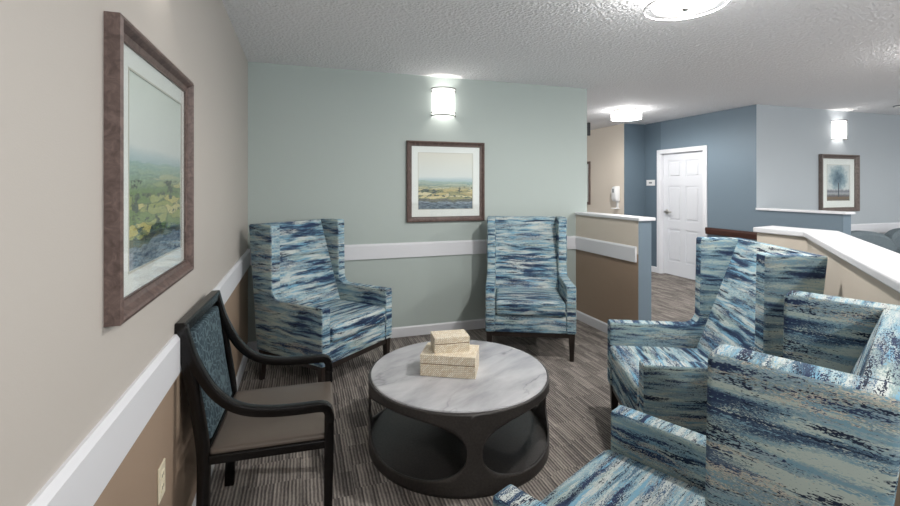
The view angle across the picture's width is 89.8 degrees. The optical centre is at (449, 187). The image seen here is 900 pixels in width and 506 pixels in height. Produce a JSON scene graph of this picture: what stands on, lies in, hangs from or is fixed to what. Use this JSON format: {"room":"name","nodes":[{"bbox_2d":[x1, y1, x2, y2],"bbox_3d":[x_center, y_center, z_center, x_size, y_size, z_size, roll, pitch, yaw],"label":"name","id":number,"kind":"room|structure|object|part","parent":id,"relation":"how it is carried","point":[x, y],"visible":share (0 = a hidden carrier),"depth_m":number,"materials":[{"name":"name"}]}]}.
{"room":"care facility","nodes":[
{"label":"care facility","id":0,"kind":"room"},
{"bbox_2d":[0,0,247,505],"bbox_3d":[-0.566,0.180,0.084,0.120,2.600,8.514,0,0,-18],"label":"wall","id":1,"kind":"structure","parent":0,"point":[62,370],"depth_m":0.97,"materials":[{"name":"brown paint"}]},
{"bbox_2d":[27,249,249,505],"bbox_3d":[-0.480,0.624,0.049,0.020,0.145,8.394,0,0,-18],"label":"chair rail","id":2,"kind":"object","parent":1,"relation":"attached to","point":[84,475],"visible":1,"depth_m":1.12,"materials":[{"name":"white wood"}]},
{"bbox_2d":[104,11,193,326],"bbox_3d":[-0.938,-0.043,1.464,0.038,0.761,0.784,0,0,-18],"label":"framed picture","id":3,"kind":"object","parent":1,"relation":"attached to","point":[149,101],"visible":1,"depth_m":1.32,"materials":[{"name":"multicoloured paper"}]},
{"bbox_2d":[129,70,179,270],"bbox_3d":[-0.957,-0.044,1.481,0.001,0.549,0.559,0,0,-18],"label":"print","id":4,"kind":"object","parent":3,"relation":"attached to","point":[154,118],"depth_m":1.42},
{"bbox_2d":[158,458,164,504],"bbox_3d":[-0.974,0.993,1.527,0.008,0.116,0.072,0,0,-18],"label":"power outlet","id":5,"kind":"object","parent":1,"relation":"attached to","point":[161,471],"visible":1,"depth_m":1.51,"materials":[{"name":"beige plastic"}]},
{"bbox_2d":[161,468,164,480],"bbox_3d":[-0.972,0.973,1.527,0.004,0.028,0.034,0,0,-18],"label":"socket","id":6,"kind":"object","parent":5,"relation":"attached to","point":[162,469],"depth_m":1.53,"materials":[{"name":"beige plastic"}]},
{"bbox_2d":[161,480,164,492],"bbox_3d":[-0.972,1.013,1.527,0.004,0.028,0.034,0,0,-18],"label":"socket","id":7,"kind":"object","parent":5,"relation":"attached to","point":[163,481],"depth_m":1.53,"materials":[{"name":"beige plastic"}]},
{"bbox_2d":[192,342,248,505],"bbox_3d":[-0.483,1.432,0.048,0.014,0.097,8.394,0,0,-18],"label":"baseboard","id":8,"kind":"structure","parent":1,"relation":"attached to","point":[244,359],"depth_m":3.42,"materials":[{"name":"white wood"}]},
{"bbox_2d":[248,62,586,341],"bbox_3d":[-0.141,0.180,4.644,3.545,2.600,0.120,0,0,-18],"label":"wall","id":9,"kind":"structure","parent":0,"point":[327,143],"depth_m":4.45,"materials":[{"name":"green paint"}]},
{"bbox_2d":[249,319,484,351],"bbox_3d":[-0.189,1.432,4.557,3.398,0.097,0.014,0,0,-18],"label":"baseboard","id":10,"kind":"structure","parent":9,"relation":"attached to","point":[405,331],"depth_m":4.55,"materials":[{"name":"white wood"}]},
{"bbox_2d":[249,236,575,264],"bbox_3d":[-0.189,0.624,4.554,3.398,0.145,0.020,0,0,-18],"label":"chair rail","id":11,"kind":"object","parent":9,"relation":"attached to","point":[460,247],"visible":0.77,"depth_m":4.50,"materials":[{"name":"white wood"}]},
{"bbox_2d":[431,86,455,116],"bbox_3d":[-0.051,-0.860,4.552,0.260,0.284,0.110,0,0,-18],"label":"wall sconce","id":12,"kind":"object","parent":9,"relation":"attached to","point":[443,99],"visible":1,"depth_m":4.51,"materials":[{"name":"white glass"}]},
{"bbox_2d":[406,140,484,222],"bbox_3d":[-0.035,-0.055,4.597,0.829,0.812,0.034,0,0,-18],"label":"framed picture","id":13,"kind":"object","parent":9,"relation":"attached to","point":[445,181],"visible":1,"depth_m":4.60,"materials":[{"name":"multicoloured paper"}]},
{"bbox_2d":[418,153,471,208],"bbox_3d":[-0.042,-0.060,4.607,0.580,0.566,0.001,0,0,-18],"label":"print","id":14,"kind":"object","parent":13,"relation":"attached to","point":[444,179],"depth_m":4.60},
{"bbox_2d":[210,271,694,505],"bbox_3d":[2.926,1.530,5.494,15.000,0.100,13.400,0,0,-18],"label":"floor","id":15,"kind":"structure","parent":0,"point":[578,406],"depth_m":2.78,"materials":[{"name":"carpet"}]},
{"bbox_2d":[174,290,333,505],"bbox_3d":[-0.830,0.997,2.041,0.590,0.969,0.574,0,0,-15],"label":"chair","id":16,"kind":"object","parent":15,"relation":"on","point":[230,425],"visible":0.99,"depth_m":1.84,"materials":[{"name":"black wood"}]},
{"bbox_3d":[-0.983,1.001,1.721,0.126,0.959,0.034,0,0,-15],"label":"leg","id":17,"kind":"part","parent":16,"relation":"part of","materials":[{"name":"black wood"}]},
{"bbox_3d":[-1.089,0.534,1.970,0.041,0.043,0.570,0,0,-15],"label":"rail","id":18,"kind":"part","parent":16,"relation":"part of","materials":[{"name":"black wood"}]},
{"bbox_3d":[-1.052,0.788,1.980,0.104,0.435,0.410,0,0,-15],"label":"panel","id":19,"kind":"part","parent":16,"relation":"part of","materials":[{"name":"fabric"}]},
{"bbox_3d":[-1.124,1.001,2.238,0.126,0.959,0.034,0,0,-15],"label":"leg","id":20,"kind":"part","parent":16,"relation":"part of","materials":[{"name":"black wood"}]},
{"bbox_3d":[-0.755,0.741,1.784,0.575,0.439,0.038,0,0,-15],"label":"armrest","id":21,"kind":"part","parent":16,"relation":"part of","materials":[{"name":"black wood"}]},
{"bbox_3d":[-0.798,1.008,2.049,0.508,0.115,0.560,0,0,-15],"label":"seat rail","id":22,"kind":"part","parent":16,"relation":"part of","materials":[{"name":"black wood"}]},
{"bbox_3d":[-0.773,1.028,2.056,0.471,0.036,0.528,0,0,-15],"label":"seat","id":23,"kind":"part","parent":16,"relation":"part of","materials":[{"name":"brown fabric"}]},
{"bbox_3d":[-0.896,0.741,2.301,0.575,0.439,0.038,0,0,-15],"label":"armrest","id":24,"kind":"part","parent":16,"relation":"part of","materials":[{"name":"black wood"}]},
{"bbox_3d":[-0.639,1.208,2.371,0.041,0.545,0.036,0,0,-15],"label":"leg","id":25,"kind":"part","parent":16,"relation":"part of","materials":[{"name":"black wood"}]},
{"bbox_3d":[-0.498,1.208,1.853,0.041,0.545,0.036,0,0,-15],"label":"leg","id":26,"kind":"part","parent":16,"relation":"part of","materials":[{"name":"black wood"}]},
{"bbox_2d":[249,218,391,381],"bbox_3d":[-1.013,0.882,3.616,0.828,1.196,0.766,0,0,31],"label":"wingback chair","id":27,"kind":"object","parent":15,"relation":"on","point":[305,303],"visible":0.96,"depth_m":3.46,"materials":[{"name":"fabric"}]},
{"bbox_3d":[-1.437,1.361,3.467,0.060,0.239,0.050,0,0,31],"label":"leg","id":28,"kind":"part","parent":27,"relation":"part of","materials":[{"name":"brown wood"}]},
{"bbox_3d":[-1.175,1.037,3.316,0.754,0.410,0.085,0,0,31],"label":"armrest","id":29,"kind":"part","parent":27,"relation":"part of","materials":[{"name":"fabric"}]},
{"bbox_3d":[-1.211,0.760,3.737,0.360,0.944,0.604,0,0,31],"label":"backrest","id":30,"kind":"part","parent":27,"relation":"part of","materials":[{"name":"fabric"}]},
{"bbox_3d":[-0.888,1.361,3.132,0.050,0.239,0.050,0,0,31],"label":"leg","id":31,"kind":"part","parent":27,"relation":"part of","materials":[{"name":"brown wood"}]},
{"bbox_3d":[-0.979,1.260,3.595,0.671,0.041,0.706,0,0,31],"label":"rail","id":32,"kind":"part","parent":27,"relation":"part of","materials":[{"name":"brown wood"}]},
{"bbox_2d":[318,299,384,341],"bbox_3d":[-0.911,1.026,3.554,0.588,0.136,0.594,0,0,31],"label":"seat cushion","id":33,"kind":"object","parent":27,"relation":"on","point":[349,318],"depth_m":3.47,"materials":[{"name":"fabric"}]},
{"bbox_3d":[-0.959,1.169,3.583,0.648,0.146,0.604,0,0,31],"label":"seat","id":34,"kind":"part","parent":27,"relation":"part of","materials":[{"name":"fabric"}]},
{"bbox_3d":[-0.820,1.037,3.897,0.754,0.410,0.085,0,0,31],"label":"armrest","id":35,"kind":"part","parent":27,"relation":"part of","materials":[{"name":"fabric"}]},
{"bbox_3d":[-0.526,1.361,3.726,0.050,0.239,0.050,0,0,31],"label":"leg","id":36,"kind":"part","parent":27,"relation":"part of","materials":[{"name":"brown wood"}]},
{"bbox_2d":[368,340,548,498],"bbox_3d":[0.051,1.275,2.665,1.048,0.410,1.048,0,0,-18],"label":"coffee table","id":37,"kind":"object","parent":15,"relation":"on","point":[440,437],"visible":0.92,"depth_m":2.40,"materials":[{"name":"grey stone"}]},
{"bbox_2d":[420,342,478,378],"bbox_3d":[0.003,1.010,2.639,0.316,0.120,0.210,0,0,9],"label":"lidded box","id":38,"kind":"object","parent":37,"relation":"on","point":[464,365],"visible":0.96,"depth_m":2.54,"materials":[{"name":"beige fabric"}]},
{"bbox_3d":[0.003,0.975,2.639,0.316,0.049,0.210,0,0,9],"label":"lid","id":39,"kind":"part","parent":38,"relation":"part of","materials":[{"name":"beige fabric"}]},
{"bbox_2d":[431,329,469,353],"bbox_3d":[-0.001,0.906,2.655,0.207,0.088,0.135,0,0,-12],"label":"lidded box","id":40,"kind":"object","parent":38,"relation":"on","point":[445,341],"visible":1,"depth_m":2.60,"materials":[{"name":"beige fabric"}]},
{"bbox_3d":[-0.001,0.880,2.655,0.207,0.035,0.135,0,0,-12],"label":"lid","id":41,"kind":"part","parent":40,"relation":"part of","materials":[{"name":"beige fabric"}]},
{"bbox_2d":[371,408,546,479],"bbox_3d":[0.051,1.429,2.665,1.022,0.013,1.022,0,0,-18],"label":"shelf","id":42,"kind":"object","parent":37,"relation":"attached to","point":[406,448],"depth_m":2.46,"materials":[{"name":"black wood"}]},
{"bbox_2d":[485,216,575,361],"bbox_3d":[0.727,0.887,4.228,0.766,1.186,0.828,0,0,6],"label":"wingback chair","id":43,"kind":"object","parent":15,"relation":"on","point":[529,291],"visible":0.98,"depth_m":4.33,"materials":[{"name":"fabric"}]},
{"bbox_3d":[0.342,1.361,3.909,0.050,0.237,0.050,0,0,6],"label":"leg","id":44,"kind":"part","parent":43,"relation":"part of","materials":[{"name":"brown wood"}]},
{"bbox_3d":[0.386,1.040,4.246,0.085,0.407,0.754,0,0,6],"label":"armrest","id":45,"kind":"part","parent":43,"relation":"part of","materials":[{"name":"fabric"}]},
{"bbox_3d":[0.751,0.766,4.458,0.604,0.936,0.360,0,0,6],"label":"backrest","id":46,"kind":"part","parent":43,"relation":"part of","materials":[{"name":"fabric"}]},
{"bbox_2d":[495,287,565,316],"bbox_3d":[0.714,1.030,4.109,0.594,0.135,0.588,0,0,6],"label":"seat cushion","id":47,"kind":"object","parent":43,"relation":"on","point":[509,301],"depth_m":3.86,"materials":[{"name":"fabric"}]},
{"bbox_3d":[0.720,1.172,4.165,0.604,0.144,0.648,0,0,6],"label":"seat","id":48,"kind":"part","parent":43,"relation":"part of","materials":[{"name":"fabric"}]},
{"bbox_3d":[0.722,1.262,4.188,0.706,0.040,0.671,0,0,6],"label":"rail","id":49,"kind":"part","parent":43,"relation":"part of","materials":[{"name":"brown wood"}]},
{"bbox_3d":[1.063,1.040,4.173,0.085,0.407,0.754,0,0,6],"label":"armrest","id":50,"kind":"part","parent":43,"relation":"part of","materials":[{"name":"fabric"}]},
{"bbox_3d":[1.034,1.361,3.834,0.050,0.237,0.050,0,0,6],"label":"leg","id":51,"kind":"part","parent":43,"relation":"part of","materials":[{"name":"brown wood"}]},
{"bbox_2d":[493,290,899,505],"bbox_3d":[0.663,0.896,1.223,0.766,1.169,0.828,0,0,-44],"label":"wingback chair","id":52,"kind":"object","parent":15,"relation":"on","point":[817,424],"visible":1,"depth_m":0.82,"materials":[{"name":"fabric"}]},
{"bbox_3d":[0.403,1.047,1.002,0.085,0.401,0.754,0,0,-44],"label":"armrest","id":53,"kind":"part","parent":52,"relation":"part of","materials":[{"name":"fabric"}]},
{"bbox_2d":[541,450,704,505],"bbox_3d":[0.580,1.036,1.309,0.594,0.133,0.588,0,0,-44],"label":"seat cushion","id":54,"kind":"object","parent":52,"relation":"on","point":[613,477],"depth_m":1.48,"materials":[{"name":"fabric"}]},
{"bbox_3d":[0.896,1.047,1.471,0.085,0.401,0.754,0,0,-44],"label":"armrest","id":55,"kind":"part","parent":52,"relation":"part of","materials":[{"name":"fabric"}]},
{"bbox_3d":[0.822,0.776,1.055,0.604,0.922,0.360,0,0,-44],"label":"backrest","id":56,"kind":"part","parent":52,"relation":"part of","materials":[{"name":"fabric"}]},
{"bbox_2d":[608,237,827,434],"bbox_3d":[1.361,0.896,2.484,0.828,1.169,0.766,0,0,7],"label":"wingback chair","id":57,"kind":"object","parent":15,"relation":"on","point":[658,369],"visible":0.66,"depth_m":2.45,"materials":[{"name":"fabric"}]},
{"bbox_3d":[1.046,1.363,2.872,0.050,0.234,0.050,0,0,7],"label":"leg","id":58,"kind":"part","parent":57,"relation":"part of","materials":[{"name":"brown wood"}]},
{"bbox_3d":[1.321,1.265,2.489,0.671,0.040,0.706,0,0,7],"label":"rail","id":59,"kind":"part","parent":57,"relation":"part of","materials":[{"name":"brown wood"}]},
{"bbox_3d":[1.297,1.176,2.492,0.648,0.142,0.604,0,0,7],"label":"seat","id":60,"kind":"part","parent":57,"relation":"part of","materials":[{"name":"fabric"}]},
{"bbox_3d":[1.382,1.047,2.825,0.754,0.401,0.085,0,0,7],"label":"armrest","id":61,"kind":"part","parent":57,"relation":"part of","materials":[{"name":"fabric"}]},
{"bbox_2d":[609,345,707,406],"bbox_3d":[1.242,1.036,2.498,0.588,0.133,0.594,0,0,7],"label":"seat cushion","id":62,"kind":"object","parent":57,"relation":"on","point":[624,359],"depth_m":2.60,"materials":[{"name":"fabric"}]},
{"bbox_3d":[1.302,1.047,2.148,0.754,0.401,0.085,0,0,7],"label":"armrest","id":63,"kind":"part","parent":57,"relation":"part of","materials":[{"name":"fabric"}]},
{"bbox_3d":[1.590,0.776,2.457,0.360,0.922,0.604,0,0,7],"label":"backrest","id":64,"kind":"part","parent":57,"relation":"part of","materials":[{"name":"fabric"}]},
{"bbox_2d":[851,230,899,253],"bbox_3d":[5.673,1.040,5.880,0.960,0.880,0.826,0,0,-6],"label":"lounge chair","id":65,"kind":"object","parent":15,"relation":"on","point":[878,239],"visible":0.02,"depth_m":6.12,"materials":[{"name":"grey fabric"}]},
{"bbox_2d":[884,228,899,249],"bbox_3d":[6.683,1.040,6.256,0.960,0.880,0.826,0,0,-10],"label":"lounge chair","id":66,"kind":"object","parent":15,"relation":"on","point":[894,234],"visible":0.09,"depth_m":6.43,"materials":[{"name":"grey fabric"}]},
{"bbox_2d":[222,0,899,129],"bbox_3d":[2.926,-1.170,5.494,15.000,0.100,13.400,0,0,-18],"label":"ceiling","id":67,"kind":"structure","parent":0,"point":[838,55],"depth_m":3.55,"materials":[{"name":"white paint"}]},
{"bbox_2d":[587,122,589,135],"bbox_3d":[2.252,-0.995,7.609,0.245,0.250,0.040,0,0,-18],"label":"hanging sign","id":68,"kind":"object","parent":67,"relation":"hanging from","point":[588,123],"visible":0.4,"depth_m":7.62,"materials":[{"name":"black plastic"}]},
{"bbox_2d":[612,108,641,120],"bbox_3d":[2.562,-1.042,6.563,0.429,0.156,0.429,0,0,-18],"label":"ceiling light","id":69,"kind":"object","parent":67,"relation":"attached to","point":[627,114],"visible":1,"depth_m":6.43,"materials":[{"name":"white glass"}]},
{"bbox_2d":[643,0,730,20],"bbox_3d":[1.290,-1.042,2.474,0.429,0.156,0.429,0,0,-18],"label":"ceiling light","id":70,"kind":"object","parent":67,"relation":"attached to","point":[663,8],"visible":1,"depth_m":2.48,"materials":[{"name":"white glass"}]},
{"bbox_2d":[651,0,720,16],"bbox_3d":[1.290,-1.041,2.474,0.344,0.121,0.344,0,0,-18],"label":"diffuser","id":71,"kind":"object","parent":70,"relation":"attached to","point":[663,8],"depth_m":2.47,"materials":[{"name":"white plastic"}]},
{"bbox_2d":[587,124,623,214],"bbox_3d":[2.660,0.180,10.144,0.590,2.600,4.400,0,0,-18],"label":"wall","id":72,"kind":"structure","parent":0,"point":[605,146],"depth_m":8.42,"materials":[{"name":"beige paint"}]},
{"bbox_2d":[587,161,590,204],"bbox_3d":[2.640,-0.080,9.211,0.034,0.850,0.700,0,0,-18],"label":"framed picture","id":73,"kind":"object","parent":72,"relation":"attached to","point":[588,162],"visible":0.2,"depth_m":8.88,"materials":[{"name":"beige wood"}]},
{"bbox_2d":[611,186,619,208],"bbox_3d":[2.967,0.186,8.098,0.110,0.408,0.130,0,0,-18],"label":"soap dispenser","id":74,"kind":"object","parent":72,"relation":"attached to","point":[615,191],"visible":1,"depth_m":8.05,"materials":[{"name":"white plastic"}]},
{"bbox_2d":[576,215,650,333],"bbox_3d":[1.641,0.896,4.645,0.161,1.168,0.994,0,0,-18],"label":"wall","id":75,"kind":"structure","parent":0,"point":[607,287],"depth_m":4.50,"materials":[{"name":"brown paint"}]},
{"bbox_2d":[575,236,636,261],"bbox_3d":[1.565,0.624,4.630,0.020,0.145,0.974,0,0,-18],"label":"chair rail","id":76,"kind":"object","parent":75,"relation":"attached to","point":[615,250],"visible":1,"depth_m":4.54,"materials":[{"name":"white wood"}]},
{"bbox_2d":[575,212,655,220],"bbox_3d":[1.654,0.297,4.634,0.192,0.030,1.024,0,0,-18],"label":"wall cap","id":77,"kind":"object","parent":75,"relation":"on","point":[593,214],"visible":1,"depth_m":4.48,"materials":[{"name":"white wood"}]},
{"bbox_2d":[624,123,644,216],"bbox_3d":[3.281,0.180,8.025,0.439,2.600,0.015,0,0,-18],"label":"wall","id":78,"kind":"structure","parent":0,"point":[634,134],"depth_m":8.02,"materials":[{"name":"blue paint"}]},
{"bbox_2d":[645,104,764,266],"bbox_3d":[3.867,0.180,7.094,0.209,2.600,2.150,0,0,-18],"label":"wall","id":79,"kind":"structure","parent":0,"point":[734,138],"depth_m":6.57,"materials":[{"name":"blue paint"}]},
{"bbox_2d":[646,180,654,185],"bbox_3d":[3.532,-0.075,7.947,0.011,0.100,0.200,0,0,-18],"label":"wall plate","id":80,"kind":"object","parent":79,"relation":"attached to","point":[648,182],"visible":1,"depth_m":7.95,"materials":[{"name":"white plastic"}]},
{"bbox_2d":[651,266,656,272],"bbox_3d":[3.533,1.432,7.939,0.014,0.097,0.305,0,0,-18],"label":"baseboard","id":81,"kind":"structure","parent":79,"relation":"attached to","point":[653,268],"depth_m":7.87,"materials":[{"name":"white paint"}]},
{"bbox_2d":[657,145,706,279],"bbox_3d":[3.783,0.423,7.335,0.118,2.115,1.010,0,0,-18],"label":"door","id":82,"kind":"structure","parent":79,"relation":"attached to","point":[681,172],"depth_m":7.37,"materials":[{"name":"white paint"}]},
{"bbox_3d":[4.005,0.660,6.439,0.059,0.107,0.820,0,0,-18],"label":"handrail","id":83,"kind":"part","parent":79,"relation":"part of","materials":[{"name":"brown wood"}]},
{"bbox_2d":[756,210,850,240],"bbox_3d":[4.369,0.895,5.638,0.130,1.170,1.030,0,0,-18],"label":"wall","id":84,"kind":"structure","parent":0,"point":[822,221],"depth_m":5.51,"materials":[{"name":"blue paint"}]},
{"bbox_2d":[756,208,854,214],"bbox_3d":[4.374,0.296,5.621,0.170,0.028,1.065,0,0,-18],"label":"wall cap","id":85,"kind":"object","parent":84,"relation":"on","point":[766,209],"visible":1,"depth_m":5.47,"materials":[{"name":"white wood"}]},
{"bbox_2d":[757,232,899,505],"bbox_3d":[1.312,0.896,1.140,0.398,1.168,4.595,0,0,28],"label":"wall","id":86,"kind":"structure","parent":0,"point":[842,279],"depth_m":2.00,"materials":[{"name":"brown paint"}]},
{"bbox_2d":[753,226,899,292],"bbox_3d":[1.327,0.295,1.163,0.446,0.034,4.652,0,0,28],"label":"wall cap","id":87,"kind":"object","parent":86,"relation":"on","point":[882,264],"visible":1,"depth_m":1.98,"materials":[{"name":"white paint"}]},
{"bbox_2d":[765,105,899,234],"bbox_3d":[7.118,0.180,7.150,6.000,2.600,0.120,0,0,-18],"label":"wall","id":88,"kind":"structure","parent":0,"point":[795,137],"depth_m":6.53,"materials":[{"name":"grey paint"}]},
{"bbox_2d":[818,154,859,210],"bbox_3d":[5.688,-0.058,6.587,0.810,0.830,0.054,0,0,-18],"label":"framed picture","id":89,"kind":"object","parent":88,"relation":"attached to","point":[838,175],"visible":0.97,"depth_m":6.60,"materials":[{"name":"paper"}]},
{"bbox_2d":[827,165,848,200],"bbox_3d":[5.681,-0.063,6.607,0.490,0.520,0.001,0,0,-18],"label":"print","id":90,"kind":"object","parent":89,"relation":"attached to","point":[837,175],"depth_m":6.60},
{"bbox_2d":[831,120,847,139],"bbox_3d":[5.687,-0.830,6.557,0.260,0.284,0.110,0,0,-18],"label":"wall sconce","id":91,"kind":"object","parent":88,"relation":"attached to","point":[839,128],"visible":1,"depth_m":6.52,"materials":[{"name":"white glass"}]},
{"bbox_2d":[851,222,899,232],"bbox_3d":[7.140,0.624,7.084,6.000,0.145,0.020,0,0,-18],"label":"chair rail","id":92,"kind":"object","parent":88,"relation":"attached to","point":[873,227],"depth_m":6.86,"materials":[{"name":"white wood"}]}
]}

